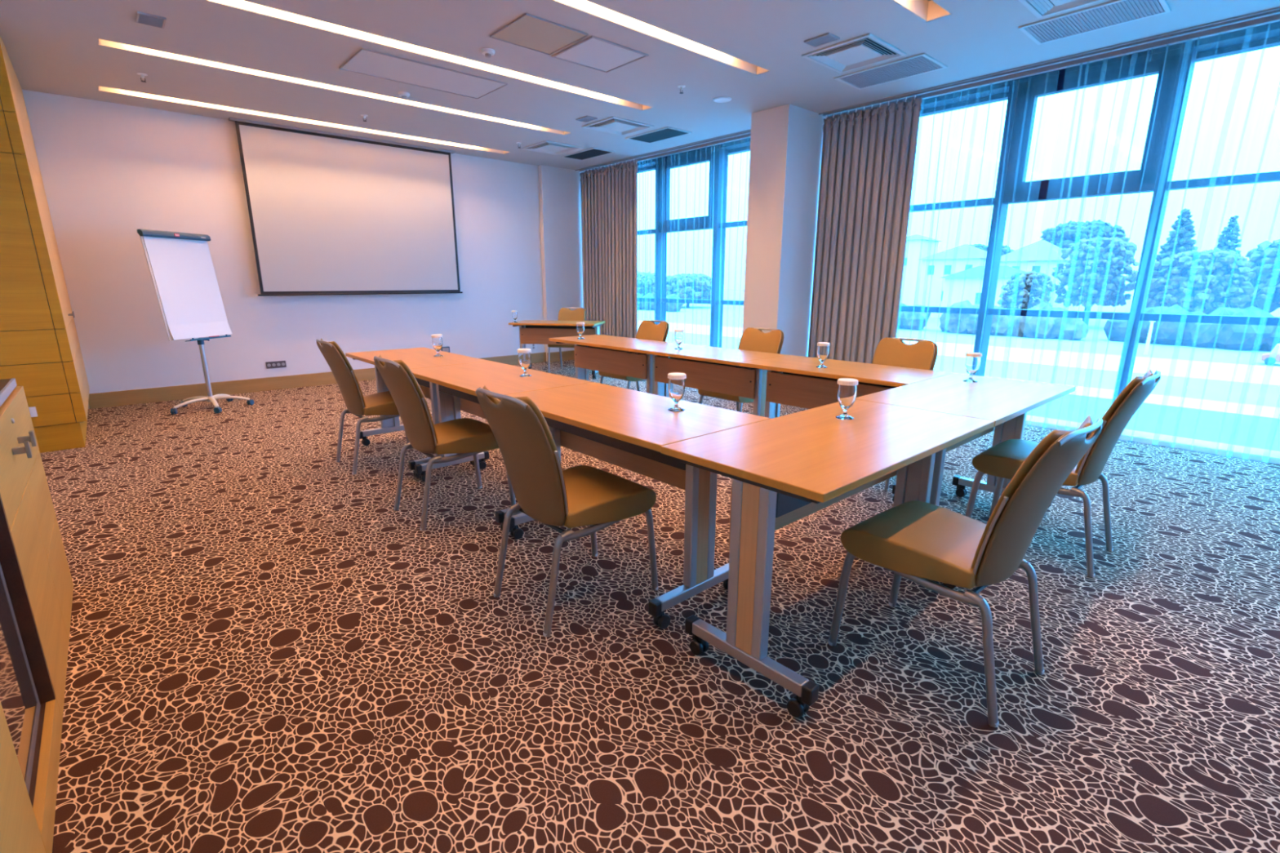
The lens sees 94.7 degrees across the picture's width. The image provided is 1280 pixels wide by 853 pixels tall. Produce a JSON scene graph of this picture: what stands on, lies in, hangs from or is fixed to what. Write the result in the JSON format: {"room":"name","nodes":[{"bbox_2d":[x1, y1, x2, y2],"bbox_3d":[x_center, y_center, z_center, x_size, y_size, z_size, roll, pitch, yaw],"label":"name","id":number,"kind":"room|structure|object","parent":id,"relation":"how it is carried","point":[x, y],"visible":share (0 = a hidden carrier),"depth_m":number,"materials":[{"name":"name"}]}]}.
{"room":"conference room","nodes":[
{"label":"conference room","id":0,"kind":"room"},
{"bbox_2d":[22,88,545,408],"bbox_3d":[-3.455,-2.188,7.742,7.450,3.095,0.200,-12,18,-40],"label":"wall","id":1,"kind":"structure","parent":0,"point":[110,171],"depth_m":6.47,"materials":[{"name":"paint"}]},
{"bbox_2d":[265,360,286,368],"bbox_3d":[-4.382,-0.746,7.099,0.209,0.080,0.012,-12,18,-40],"label":"wall socket","id":2,"kind":"object","parent":1,"relation":"attached to","point":[277,364],"visible":1,"depth_m":7.09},
{"bbox_2d":[88,351,546,408],"bbox_3d":[-3.596,-0.695,7.830,5.520,0.155,0.020,-12,18,-40],"label":"baseboard","id":3,"kind":"structure","parent":1,"relation":"attached to","point":[107,399],"depth_m":6.84,"materials":[{"name":"wood"}]},
{"bbox_2d":[228,117,462,296],"bbox_3d":[-3.462,-2.605,7.364,2.535,1.864,0.090,-12,18,-40],"label":"projection screen","id":4,"kind":"object","parent":1,"relation":"attached to","point":[330,213],"visible":1,"depth_m":7.23,"materials":[{"name":"fabric"}]},
{"bbox_2d":[537,164,584,361],"bbox_3d":[-1.159,-2.631,9.546,0.950,3.095,0.085,-12,18,-40],"label":"wall","id":5,"kind":"structure","parent":0,"point":[559,188],"depth_m":9.34,"materials":[{"name":"paint"}]},
{"bbox_2d":[546,350,574,362],"bbox_3d":[-1.152,-1.189,9.837,0.920,0.155,0.020,-12,18,-40],"label":"baseboard","id":6,"kind":"structure","parent":5,"relation":"attached to","point":[566,355],"depth_m":9.72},
{"bbox_2d":[0,0,1279,169],"bbox_3d":[0.274,-2.687,3.315,7.450,0.240,11.400,-12,18,-40],"label":"ceiling","id":7,"kind":"structure","parent":0,"point":[52,46],"depth_m":4.60,"materials":[{"name":"paint"}]},
{"bbox_2d":[135,11,166,28],"bbox_3d":[-3.264,-2.713,3.936,0.150,0.012,0.200,-12,18,-40],"label":"ceiling vent","id":8,"kind":"object","parent":7,"relation":"in","point":[143,18],"visible":1,"depth_m":3.92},
{"bbox_2d":[99,85,508,153],"bbox_3d":[-3.355,-3.457,6.678,4.139,0.117,0.176,-12,18,-40],"label":"light","id":9,"kind":"object","parent":7,"relation":"attached to","point":[102,88],"visible":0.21,"depth_m":6.37,"materials":[{"name":"white plastic"}]},
{"bbox_2d":[100,39,571,134],"bbox_3d":[-2.401,-3.200,5.641,4.139,0.117,0.151,-12,18,-40],"label":"light","id":10,"kind":"object","parent":7,"relation":"attached to","point":[104,42],"visible":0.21,"depth_m":5.25,"materials":[{"name":"white plastic"}]},
{"bbox_2d":[339,48,507,98],"bbox_3d":[-1.815,-2.978,5.016,1.225,0.012,0.570,-12,18,-40],"label":"access panel","id":11,"kind":"object","parent":7,"relation":"attached to","point":[365,61],"visible":1,"depth_m":4.97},
{"bbox_2d":[208,0,652,110],"bbox_3d":[-1.465,-2.949,4.623,4.139,0.117,0.151,-12,18,-40],"label":"light","id":12,"kind":"object","parent":7,"relation":"attached to","point":[242,4],"visible":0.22,"depth_m":4.48,"materials":[{"name":"white plastic"}]},
{"bbox_2d":[480,48,494,57],"bbox_3d":[-1.151,-2.825,4.470,0.104,0.046,0.104,-12,18,-40],"label":"smoke detector","id":13,"kind":"object","parent":7,"relation":"attached to","point":[488,52],"visible":1,"depth_m":4.44,"materials":[{"name":"white plastic"}]},
{"bbox_2d":[489,13,588,54],"bbox_3d":[-0.718,-2.771,4.180,0.505,0.012,0.495,-12,18,-40],"label":"access panel","id":14,"kind":"object","parent":7,"relation":"attached to","point":[528,31],"visible":1,"depth_m":4.16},
{"bbox_2d":[520,140,583,155],"bbox_3d":[-1.149,-3.640,7.708,0.570,0.014,0.600,-12,18,-40],"label":"ceiling vent","id":15,"kind":"object","parent":7,"relation":"attached to","point":[546,146],"visible":1,"depth_m":7.68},
{"bbox_2d":[575,115,597,122],"bbox_3d":[-0.575,-3.302,6.332,0.140,0.012,0.200,-12,18,-40],"label":"ceiling vent","id":16,"kind":"object","parent":7,"relation":"in","point":[586,118],"visible":1,"depth_m":6.31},
{"bbox_2d":[560,147,615,160],"bbox_3d":[-0.720,-3.735,8.086,0.370,0.012,0.750,-12,18,-40],"label":"ceiling vent","id":17,"kind":"object","parent":7,"relation":"in","point":[591,153],"visible":1,"depth_m":8.05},
{"bbox_2d":[551,35,648,72],"bbox_3d":[-0.309,-2.863,4.551,0.545,0.012,0.520,-12,18,-40],"label":"access panel","id":18,"kind":"object","parent":7,"relation":"attached to","point":[593,52],"visible":1,"depth_m":4.54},
{"bbox_2d":[582,115,654,135],"bbox_3d":[-0.245,-3.374,6.630,0.600,0.014,0.560,-12,18,-40],"label":"ceiling vent","id":19,"kind":"object","parent":7,"relation":"attached to","point":[613,125],"visible":1,"depth_m":6.59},
{"bbox_2d":[625,126,692,143],"bbox_3d":[0.216,-3.478,7.046,0.400,0.012,0.745,-12,18,-40],"label":"ceiling vent","id":20,"kind":"object","parent":7,"relation":"in","point":[667,132],"visible":1,"depth_m":7.01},
{"bbox_2d":[554,0,769,74],"bbox_3d":[-0.512,-2.692,3.586,4.139,0.117,0.136,-12,18,-40],"label":"light","id":21,"kind":"object","parent":7,"relation":"attached to","point":[586,6],"visible":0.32,"depth_m":4.24,"materials":[{"name":"white plastic"}]},
{"bbox_2d":[579,130,751,172],"bbox_3d":[0.369,-3.751,7.944,0.145,0.150,3.820,-12,18,-40],"label":"rail","id":22,"kind":"object","parent":7,"relation":"attached to","point":[745,135],"visible":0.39,"depth_m":7.73,"materials":[{"name":"metal"}]},
{"bbox_2d":[579,159,638,337],"bbox_3d":[-0.485,-2.479,9.166,0.087,2.942,1.386,-12,18,-40],"label":"curtain","id":23,"kind":"object","parent":22,"relation":"hanging from","point":[609,194],"visible":0.88,"depth_m":9.04,"materials":[{"name":"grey fabric"}]},
{"bbox_2d":[712,96,731,102],"bbox_3d":[0.788,-3.133,5.652,0.176,0.013,0.176,-12,18,-40],"label":"ceiling speaker","id":24,"kind":"object","parent":7,"relation":"attached to","point":[719,99],"visible":1,"depth_m":5.63,"materials":[{"name":"white plastic"}]},
{"bbox_2d":[804,32,839,47],"bbox_3d":[1.312,-2.788,4.254,0.145,0.012,0.205,-12,18,-40],"label":"ceiling vent","id":25,"kind":"object","parent":7,"relation":"in","point":[828,37],"visible":1,"depth_m":4.24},
{"bbox_2d":[801,32,906,73],"bbox_3d":[1.643,-2.854,4.529,0.575,0.014,0.555,-12,18,-40],"label":"outlet","id":26,"kind":"object","parent":7,"relation":"attached to","point":[868,49],"visible":1,"depth_m":4.50,"materials":[{"name":"metal"}]},
{"bbox_2d":[833,53,947,89],"bbox_3d":[2.078,-2.951,4.919,0.440,0.012,0.765,-12,18,-40],"label":"ceiling vent","id":27,"kind":"object","parent":7,"relation":"in","point":[922,63],"visible":1,"depth_m":4.89,"materials":[{"name":"metal"}]},
{"bbox_2d":[893,0,951,21],"bbox_3d":[0.435,-2.437,2.555,4.139,0.117,0.161,-12,18,-40],"label":"light","id":28,"kind":"object","parent":7,"relation":"attached to","point":[919,7],"visible":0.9,"depth_m":3.89,"materials":[{"name":"white plastic"}]},
{"bbox_2d":[822,8,1279,117],"bbox_3d":[4.191,-2.723,3.786,0.145,0.150,6.680,-12,18,-40],"label":"rail","id":29,"kind":"object","parent":7,"relation":"attached to","point":[1272,16],"visible":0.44,"depth_m":4.53,"materials":[{"name":"metal"}]},
{"bbox_2d":[808,95,922,364],"bbox_3d":[2.271,-1.737,6.167,0.082,2.942,1.032,-12,18,-40],"label":"curtain","id":30,"kind":"object","parent":29,"relation":"hanging from","point":[867,167],"visible":0.87,"depth_m":6.06,"materials":[{"name":"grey fabric"}]},
{"bbox_2d":[1018,0,1103,18],"bbox_3d":[2.595,-2.597,3.489,0.590,0.014,0.570,-12,18,-40],"label":"outlet","id":31,"kind":"object","parent":7,"relation":"attached to","point":[1039,8],"visible":1,"depth_m":3.71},
{"bbox_2d":[1017,0,1171,44],"bbox_3d":[3.002,-2.703,3.914,0.440,0.012,0.740,-12,18,-40],"label":"ceiling vent","id":32,"kind":"object","parent":7,"relation":"in","point":[1115,12],"visible":1,"depth_m":3.90,"materials":[{"name":"metal"}]},
{"bbox_2d":[40,360,1279,852],"bbox_3d":[0.272,0.391,4.074,7.450,0.150,11.400,-12,18,-40],"label":"floor","id":33,"kind":"structure","parent":0,"point":[267,654],"depth_m":2.01,"materials":[{"name":"carpet"}]},
{"bbox_2d":[0,377,73,852],"bbox_3d":[-1.362,0.648,0.806,0.700,0.913,3.950,-12,18,-40],"label":"base cabinet","id":34,"kind":"object","parent":33,"relation":"on","point":[33,562],"visible":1,"depth_m":1.71,"materials":[{"name":"brown wood"}]},
{"bbox_2d":[0,378,11,391],"bbox_3d":[-1.370,0.228,0.664,0.638,0.027,3.905,-12,18,-40],"label":"countertop","id":35,"kind":"structure","parent":34,"relation":"on","point":[2,382],"depth_m":2.20,"materials":[{"name":"brown wood"}]},
{"bbox_2d":[0,563,40,793],"bbox_3d":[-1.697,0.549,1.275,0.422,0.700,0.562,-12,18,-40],"label":"mirror","id":36,"kind":"object","parent":34,"relation":"in","point":[19,698],"visible":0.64,"depth_m":1.51,"materials":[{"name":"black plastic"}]},
{"bbox_2d":[0,35,89,453],"bbox_3d":[-5.246,-1.405,4.818,0.744,2.973,1.928,-12,18,-40],"label":"wood wall panel","id":37,"kind":"object","parent":33,"relation":"on","point":[40,348],"visible":0.98,"depth_m":4.36,"materials":[{"name":"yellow wood"}]},
{"bbox_2d":[28,406,37,417],"bbox_3d":[-4.574,-0.107,4.418,0.075,0.075,0.012,-12,18,-40],"label":"socket plate","id":38,"kind":"object","parent":37,"relation":"attached to","point":[33,411],"visible":0.46,"depth_m":4.43,"materials":[{"name":"white plastic"}]},
{"bbox_2d":[137,228,253,414],"bbox_3d":[-4.413,-1.033,5.892,0.710,1.738,0.688,-12,18,-40],"label":"flip chart","id":39,"kind":"object","parent":33,"relation":"on","point":[180,266],"visible":1,"depth_m":5.82,"materials":[{"name":"beige paint"}]},
{"bbox_2d":[185,334,231,342],"bbox_3d":[-4.363,-0.899,5.967,0.073,0.028,0.470,-4,13,11],"label":"tray","id":40,"kind":"object","parent":39,"relation":"on","point":[192,336],"depth_m":5.92,"materials":[{"name":"grey plastic"}]},
{"bbox_2d":[315,337,432,474],"bbox_3d":[-1.897,-0.184,4.210,0.614,0.903,0.449,-12,18,-40],"label":"banquet chair","id":41,"kind":"object","parent":33,"relation":"on","point":[382,403],"visible":0.87,"depth_m":4.00,"materials":[{"name":"fabric"}]},
{"bbox_2d":[345,346,490,478],"bbox_3d":[-1.653,-0.152,4.411,0.618,0.740,1.173,-12,18,-40],"label":"folding table","id":42,"kind":"object","parent":33,"relation":"on","point":[414,357],"visible":0.38,"depth_m":4.31,"materials":[{"name":"wood"}]},
{"bbox_2d":[431,334,443,356],"bbox_3d":[-1.489,-0.597,4.339,0.080,0.158,0.080,-12,18,-40],"label":"water goblet","id":43,"kind":"object","parent":42,"relation":"on","point":[437,340],"visible":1,"depth_m":4.31,"materials":[{"name":"clear glass"}]},
{"bbox_2d":[373,354,515,530],"bbox_3d":[-1.096,0.040,3.307,0.614,0.903,0.449,-12,18,-40],"label":"banquet chair","id":44,"kind":"object","parent":33,"relation":"on","point":[468,437],"visible":0.97,"depth_m":3.13,"materials":[{"name":"fabric"}]},
{"bbox_2d":[409,360,593,532],"bbox_3d":[-0.871,0.059,3.560,0.618,0.740,1.173,-12,18,-40],"label":"folding table","id":45,"kind":"object","parent":33,"relation":"on","point":[456,384],"visible":0.44,"depth_m":3.52,"materials":[{"name":"wood"}]},
{"bbox_2d":[438,384,479,404],"bbox_3d":[-0.904,-0.196,3.466,0.139,0.097,1.025,-12,18,-40],"label":"cable tray","id":46,"kind":"object","parent":45,"relation":"on","point":[442,389],"depth_m":3.60,"materials":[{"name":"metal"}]},
{"bbox_2d":[517,348,531,377],"bbox_3d":[-0.671,-0.373,3.434,0.080,0.158,0.080,8,16,30],"label":"water goblet","id":47,"kind":"object","parent":45,"relation":"on","point":[524,354],"visible":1,"depth_m":3.40,"materials":[{"name":"clear glass"}]},
{"bbox_2d":[508,320,604,378],"bbox_3d":[-1.115,-1.062,8.101,1.173,0.740,0.618,2,14,10],"label":"folding table","id":48,"kind":"object","parent":33,"relation":"on","point":[535,331],"visible":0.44,"depth_m":8.03,"materials":[{"name":"wood"}]},
{"bbox_2d":[524,324,594,328],"bbox_3d":[-1.106,-1.334,8.080,1.025,0.097,0.139,2,14,10],"label":"cable tray","id":49,"kind":"object","parent":48,"relation":"on","point":[527,326],"depth_m":8.13,"materials":[{"name":"metal"}]},
{"bbox_2d":[475,385,657,636],"bbox_3d":[-0.294,0.269,2.381,0.614,0.903,0.449,-12,18,-40],"label":"banquet chair","id":50,"kind":"object","parent":33,"relation":"on","point":[581,495],"visible":1,"depth_m":2.21,"materials":[{"name":"fabric"}]},
{"bbox_2d":[547,307,586,373],"bbox_3d":[-1.034,-1.241,8.497,0.449,0.903,0.614,2,14,10],"label":"banquet chair","id":51,"kind":"object","parent":33,"relation":"on","point":[565,313],"visible":0.5,"depth_m":8.62,"materials":[{"name":"fabric"}]},
{"bbox_2d":[548,334,676,394],"bbox_3d":[-0.269,-0.447,5.610,0.618,0.740,1.173,-12,18,-40],"label":"folding table","id":52,"kind":"object","parent":33,"relation":"on","point":[600,353],"visible":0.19,"depth_m":5.44,"materials":[{"name":"wood"}]},
{"bbox_2d":[576,321,584,338],"bbox_3d":[-0.571,-0.921,5.657,0.080,0.158,0.080,4,15,17],"label":"water goblet","id":53,"kind":"object","parent":52,"relation":"on","point":[580,326],"visible":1,"depth_m":5.63,"materials":[{"name":"clear glass"}]},
{"bbox_2d":[587,346,646,355],"bbox_3d":[-0.235,-0.716,5.575,0.139,0.097,1.025,-12,18,-40],"label":"cable tray","id":54,"kind":"object","parent":52,"relation":"on","point":[592,350],"depth_m":5.58,"materials":[{"name":"wood"}]},
{"bbox_2d":[598,320,669,391],"bbox_3d":[-0.045,-0.573,5.795,0.614,0.903,0.449,-12,18,-40],"label":"banquet chair","id":55,"kind":"object","parent":33,"relation":"on","point":[647,329],"visible":0.38,"depth_m":5.80,"materials":[{"name":"fabric"}]},
{"bbox_2d":[497,382,770,629],"bbox_3d":[-0.088,0.269,2.709,0.618,0.740,1.173,-12,18,-40],"label":"folding table","id":56,"kind":"object","parent":33,"relation":"on","point":[626,428],"visible":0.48,"depth_m":2.41,"materials":[{"name":"brown wood"}]},
{"bbox_2d":[544,417,685,470],"bbox_3d":[-0.122,0.015,2.615,0.139,0.097,1.025,-12,18,-40],"label":"cable tray","id":57,"kind":"object","parent":56,"relation":"on","point":[632,448],"depth_m":2.49,"materials":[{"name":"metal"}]},
{"bbox_2d":[667,372,686,411],"bbox_3d":[0.157,-0.148,2.526,0.080,0.158,0.080,3,14,13],"label":"water goblet","id":58,"kind":"object","parent":56,"relation":"on","point":[676,387],"visible":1,"depth_m":2.50,"materials":[{"name":"clear glass"}]},
{"bbox_2d":[626,343,787,417],"bbox_3d":[0.513,-0.236,4.759,0.618,0.740,1.173,-12,18,-40],"label":"folding table","id":59,"kind":"object","parent":33,"relation":"on","point":[708,368],"visible":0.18,"depth_m":4.57,"materials":[{"name":"wood"}]},
{"bbox_2d":[674,328,684,349],"bbox_3d":[0.317,-0.711,4.805,0.080,0.158,0.080,10,17,34],"label":"water goblet","id":60,"kind":"object","parent":59,"relation":"on","point":[678,333],"visible":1,"depth_m":4.78,"materials":[{"name":"clear glass"}]},
{"bbox_2d":[669,356,747,368],"bbox_3d":[0.547,-0.505,4.724,0.139,0.097,1.025,-12,18,-40],"label":"cable tray","id":61,"kind":"object","parent":59,"relation":"on","point":[674,362],"depth_m":4.76,"materials":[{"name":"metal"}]},
{"bbox_2d":[697,327,784,412],"bbox_3d":[0.833,-0.334,4.825,0.614,0.903,0.449,-12,18,-40],"label":"banquet chair","id":62,"kind":"object","parent":33,"relation":"on","point":[752,339],"visible":0.39,"depth_m":4.83,"materials":[{"name":"fabric"}]},
{"bbox_2d":[660,399,994,718],"bbox_3d":[0.742,0.381,2.257,1.252,0.740,0.618,-12,18,-40],"label":"folding table","id":63,"kind":"object","parent":33,"relation":"on","point":[784,470],"visible":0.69,"depth_m":1.89,"materials":[{"name":"wood"}]},
{"bbox_2d":[775,493,812,517],"bbox_3d":[0.772,0.127,2.160,1.095,0.097,0.139,-12,18,-40],"label":"cable tray","id":64,"kind":"object","parent":63,"relation":"on","point":[784,504],"depth_m":1.79,"materials":[{"name":"metal"}]},
{"bbox_2d":[835,377,857,419],"bbox_3d":[0.833,-0.112,2.381,0.080,0.158,0.080,-1,14,-3],"label":"water goblet","id":65,"kind":"object","parent":63,"relation":"on","point":[846,389],"visible":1,"depth_m":2.35,"materials":[{"name":"clear glass"}]},
{"bbox_2d":[738,355,954,501],"bbox_3d":[1.296,-0.026,3.908,0.618,0.740,1.173,-12,18,-40],"label":"folding table","id":66,"kind":"object","parent":33,"relation":"on","point":[801,384],"visible":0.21,"depth_m":3.90,"materials":[{"name":"wood"}]},
{"bbox_2d":[816,342,830,368],"bbox_3d":[1.174,-0.460,3.792,0.080,0.158,0.080,-10,17,-36],"label":"water goblet","id":67,"kind":"object","parent":66,"relation":"on","point":[823,347],"visible":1,"depth_m":3.76,"materials":[{"name":"clear glass"}]},
{"bbox_2d":[782,372,897,388],"bbox_3d":[1.330,-0.295,3.873,0.139,0.097,1.025,-12,18,-40],"label":"cable tray","id":68,"kind":"object","parent":66,"relation":"on","point":[784,374],"depth_m":4.02,"materials":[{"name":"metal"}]},
{"bbox_2d":[871,337,937,490],"bbox_3d":[1.632,-0.119,3.956,0.614,0.903,0.449,-12,18,-40],"label":"banquet chair","id":69,"kind":"object","parent":33,"relation":"on","point":[922,354],"visible":0.33,"depth_m":4.01,"materials":[{"name":"fabric"}]},
{"bbox_2d":[828,413,1102,727],"bbox_3d":[1.047,0.377,1.945,0.449,0.903,0.614,-11,18,-38],"label":"banquet chair","id":70,"kind":"object","parent":33,"relation":"on","point":[922,543],"visible":1,"depth_m":1.79,"materials":[{"name":"fabric"}]},
{"bbox_2d":[855,373,1075,507],"bbox_3d":[1.660,0.185,3.053,1.202,0.740,0.618,-12,18,-40],"label":"folding table","id":71,"kind":"object","parent":33,"relation":"on","point":[1006,402],"visible":0.37,"depth_m":2.93,"materials":[{"name":"wood"}]},
{"bbox_2d":[963,352,982,382],"bbox_3d":[1.834,-0.327,3.255,0.080,0.158,0.080,-5,15,-20],"label":"water goblet","id":72,"kind":"object","parent":71,"relation":"on","point":[972,364],"visible":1,"depth_m":3.23,"materials":[{"name":"clear glass"}]},
{"bbox_2d":[964,368,1160,577],"bbox_3d":[1.998,0.159,2.830,0.449,0.903,0.614,-12,18,-41],"label":"banquet chair","id":73,"kind":"object","parent":33,"relation":"on","point":[1003,460],"visible":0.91,"depth_m":2.63,"materials":[{"name":"fabric"}]},
{"bbox_2d":[742,103,827,373],"bbox_3d":[1.631,-1.898,6.584,0.850,3.095,0.466,-12,18,-40],"label":"wall pillar","id":74,"kind":"structure","parent":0,"point":[786,140],"depth_m":6.24,"materials":[{"name":"paint"}]},
{"bbox_2d":[637,35,1279,173],"bbox_3d":[3.016,-3.252,5.696,0.100,0.350,11.400,-12,18,-40],"label":"wall","id":75,"kind":"structure","parent":0,"point":[1272,42],"depth_m":5.35,"materials":[{"name":"paint"}]},
{"bbox_2d":[636,137,750,347],"bbox_3d":[0.610,-2.363,8.412,0.260,3.120,4.180,-12,18,-40],"label":"window","id":76,"kind":"structure","parent":75,"relation":"in","point":[717,155],"depth_m":8.07,"materials":[{"name":"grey metal"}]},
{"bbox_2d":[574,6,1279,170],"bbox_3d":[2.654,-3.098,5.263,0.012,0.132,11.200,-12,18,-40],"label":"trim","id":77,"kind":"structure","parent":75,"relation":"attached to","point":[1277,7],"depth_m":4.77,"materials":[{"name":"metal"}]},
{"bbox_2d":[898,21,1279,464],"bbox_3d":[4.339,-1.360,4.356,0.260,3.120,7.020,-12,18,-40],"label":"window","id":78,"kind":"structure","parent":75,"relation":"in","point":[1174,64],"depth_m":4.76,"materials":[{"name":"grey metal"}]},
{"label":"outside","id":79,"kind":"structure","parent":0,"visible":0},
{"bbox_2d":[637,289,1279,367],"bbox_3d":[99.143,-31.901,152.278,245.000,0.300,420.000,-12,18,-40],"label":"field","id":80,"kind":"structure","parent":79,"point":[1095,341],"depth_m":55.40,"materials":[{"name":"green plant"}]},
{"bbox_2d":[637,271,654,296],"bbox_3d":[0.695,-31.417,133.798,15.141,7.508,15.618,-12,18,-40],"label":"leafy tree","id":81,"kind":"object","parent":80,"relation":"on","point":[646,282],"visible":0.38,"depth_m":128.17,"materials":[{"name":"green plant"}]},
{"bbox_2d":[637,293,683,311],"bbox_3d":[-18.436,-28.468,131.495,5.545,4.167,76.514,-12,18,-40],"label":"hedge","id":82,"kind":"object","parent":80,"relation":"on","point":[670,307],"visible":0.06,"depth_m":108.44,"materials":[{"name":"green plant"}]},
{"bbox_2d":[652,273,711,307],"bbox_3d":[10.020,-27.904,120.823,13.064,6.914,14.030,-12,18,-40],"label":"leafy tree","id":83,"kind":"object","parent":80,"relation":"on","point":[699,286],"visible":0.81,"depth_m":116.49,"materials":[{"name":"green plant"}]},
{"bbox_2d":[897,302,931,329],"bbox_3d":[25.503,-13.951,72.113,4.732,4.123,19.532,-12,18,-40],"label":"hedge","id":84,"kind":"object","parent":80,"relation":"on","point":[906,320],"visible":0.17,"depth_m":65.31,"materials":[{"name":"green plant"}]},
{"bbox_2d":[900,235,942,306],"bbox_3d":[54.576,-30.968,118.099,9.000,14.200,6.500,-12,18,-40],"label":"house","id":85,"kind":"structure","parent":80,"relation":"on","point":[917,246],"depth_m":114.57,"materials":[{"name":"paint"}]},
{"bbox_2d":[917,244,986,318],"bbox_3d":[48.405,-21.888,88.785,11.000,10.600,9.000,-12,18,-40],"label":"house","id":86,"kind":"structure","parent":80,"relation":"on","point":[964,257],"depth_m":86.50,"materials":[{"name":"paint"}]},
{"bbox_2d":[939,265,1035,322],"bbox_3d":[44.702,-16.881,75.575,6.800,7.200,10.000,-12,18,-40],"label":"building","id":87,"kind":"structure","parent":80,"relation":"on","point":[967,284],"depth_m":74.62,"materials":[{"name":"paint"}]},
{"bbox_2d":[969,243,1013,256],"bbox_3d":[63.948,-28.120,110.807,11.524,12.191,12.233,-12,18,-40],"label":"leafy tree","id":88,"kind":"object","parent":80,"relation":"on","point":[1006,249],"visible":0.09,"depth_m":106.95,"materials":[{"name":"green plant"}]},
{"bbox_2d":[938,299,1088,340],"bbox_3d":[36.669,-10.496,58.948,3.989,4.023,13.745,-12,18,-40],"label":"hedge","id":89,"kind":"object","parent":80,"relation":"on","point":[1037,327],"visible":0.73,"depth_m":56.77,"materials":[{"name":"green plant"}]},
{"bbox_2d":[997,270,1055,309],"bbox_3d":[40.761,-13.236,62.505,5.108,6.408,4.907,-8,16,-31],"label":"leafy tree","id":90,"kind":"object","parent":80,"relation":"on","point":[1022,283],"visible":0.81,"depth_m":61.15,"materials":[{"name":"green plant"}]},
{"bbox_2d":[1000,240,1079,311],"bbox_3d":[55.477,-20.442,82.527,13.000,10.800,9.000,-12,18,-40],"label":"house","id":91,"kind":"structure","parent":80,"relation":"on","point":[1042,255],"depth_m":78.05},
{"bbox_2d":[1040,219,1135,279],"bbox_3d":[72.793,-26.517,98.475,14.263,14.995,14.590,-12,18,-40],"label":"leafy tree","id":92,"kind":"object","parent":80,"relation":"on","point":[1064,234],"visible":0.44,"depth_m":93.87,"materials":[{"name":"green plant"}]},
{"bbox_2d":[1051,235,1138,327],"bbox_3d":[52.511,-16.676,68.373,8.244,10.281,8.428,-12,18,-40],"label":"leafy tree","id":93,"kind":"object","parent":80,"relation":"on","point":[1085,255],"visible":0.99,"depth_m":66.31,"materials":[{"name":"green plant"}]},
{"bbox_2d":[1142,320,1155,355],"bbox_3d":[37.433,-6.640,43.329,0.360,2.750,0.360,-12,18,-40],"label":"lamp post","id":94,"kind":"object","parent":80,"relation":"on","point":[1149,334],"visible":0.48,"depth_m":43.33,"materials":[{"name":"white metal"}]},
{"bbox_2d":[1146,208,1202,307],"bbox_3d":[65.284,-19.266,71.610,6.776,13.773,6.618,-12,18,-40],"label":"conifer tree","id":95,"kind":"object","parent":80,"relation":"on","point":[1180,240],"visible":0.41,"depth_m":70.31,"materials":[{"name":"green plant"}]},
{"bbox_2d":[1103,304,1279,351],"bbox_3d":[49.720,-7.386,46.097,5.640,3.975,21.974,-12,18,-40],"label":"hedge","id":96,"kind":"object","parent":80,"relation":"on","point":[1212,335],"visible":0.65,"depth_m":47.95,"materials":[{"name":"green plant"}]},
{"bbox_2d":[1146,247,1256,315],"bbox_3d":[55.656,-13.479,59.159,8.296,8.496,8.735,-12,18,-40],"label":"leafy tree","id":97,"kind":"object","parent":80,"relation":"on","point":[1209,268],"visible":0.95,"depth_m":56.95,"materials":[{"name":"green plant"}]},
{"bbox_2d":[1202,215,1241,308],"bbox_3d":[72.706,-19.480,73.794,5.631,13.153,5.567,-12,18,-40],"label":"conifer tree","id":98,"kind":"object","parent":80,"relation":"on","point":[1231,233],"visible":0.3,"depth_m":72.28,"materials":[{"name":"green plant"}]},
{"bbox_2d":[1228,239,1279,313],"bbox_3d":[66.272,-14.182,59.009,10.843,9.945,10.849,-12,18,-40],"label":"leafy tree","id":99,"kind":"object","parent":80,"relation":"on","point":[1264,260],"visible":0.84,"depth_m":59.35,"materials":[{"name":"green plant"}]},
{"bbox_2d":[1261,343,1279,364],"bbox_3d":[41.787,-4.612,38.031,1.340,1.344,2.287,-12,18,-40],"label":"vehicle","id":100,"kind":"object","parent":80,"relation":"on","point":[1269,358],"visible":1,"depth_m":38.13,"materials":[{"name":"white metal"}]},
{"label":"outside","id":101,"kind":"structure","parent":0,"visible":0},
{"bbox_2d":[1026,394,1279,451],"bbox_3d":[-17.924,-6.959,50.835,26.800,0.300,420.000,-12,18,-40],"label":"ground","id":102,"kind":"structure","parent":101,"point":[1250,431],"depth_m":23.01,"materials":[{"name":"teal concrete"}]},
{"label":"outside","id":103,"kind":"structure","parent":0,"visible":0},
{"bbox_2d":[957,373,1279,418],"bbox_3d":[-6.806,-9.338,60.466,3.000,0.320,420.000,-12,18,-40],"label":"path","id":104,"kind":"structure","parent":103,"point":[1157,399],"depth_m":26.14,"materials":[{"name":"concrete"}]},
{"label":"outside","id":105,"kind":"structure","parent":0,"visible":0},
{"bbox_2d":[637,320,1279,386],"bbox_3d":[4.012,-11.643,69.841,10.000,0.320,420.000,-12,18,-40],"label":"road","id":106,"kind":"structure","parent":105,"point":[1241,373],"depth_m":39.26,"materials":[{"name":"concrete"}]},
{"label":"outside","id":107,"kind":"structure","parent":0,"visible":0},
{"bbox_2d":[666,331,1279,407],"bbox_3d":[-2.703,-10.202,64.024,8.000,0.300,420.000,-12,18,-40],"label":"road","id":108,"kind":"structure","parent":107,"point":[1265,395],"depth_m":32.78,"materials":[{"name":"asphalt"}]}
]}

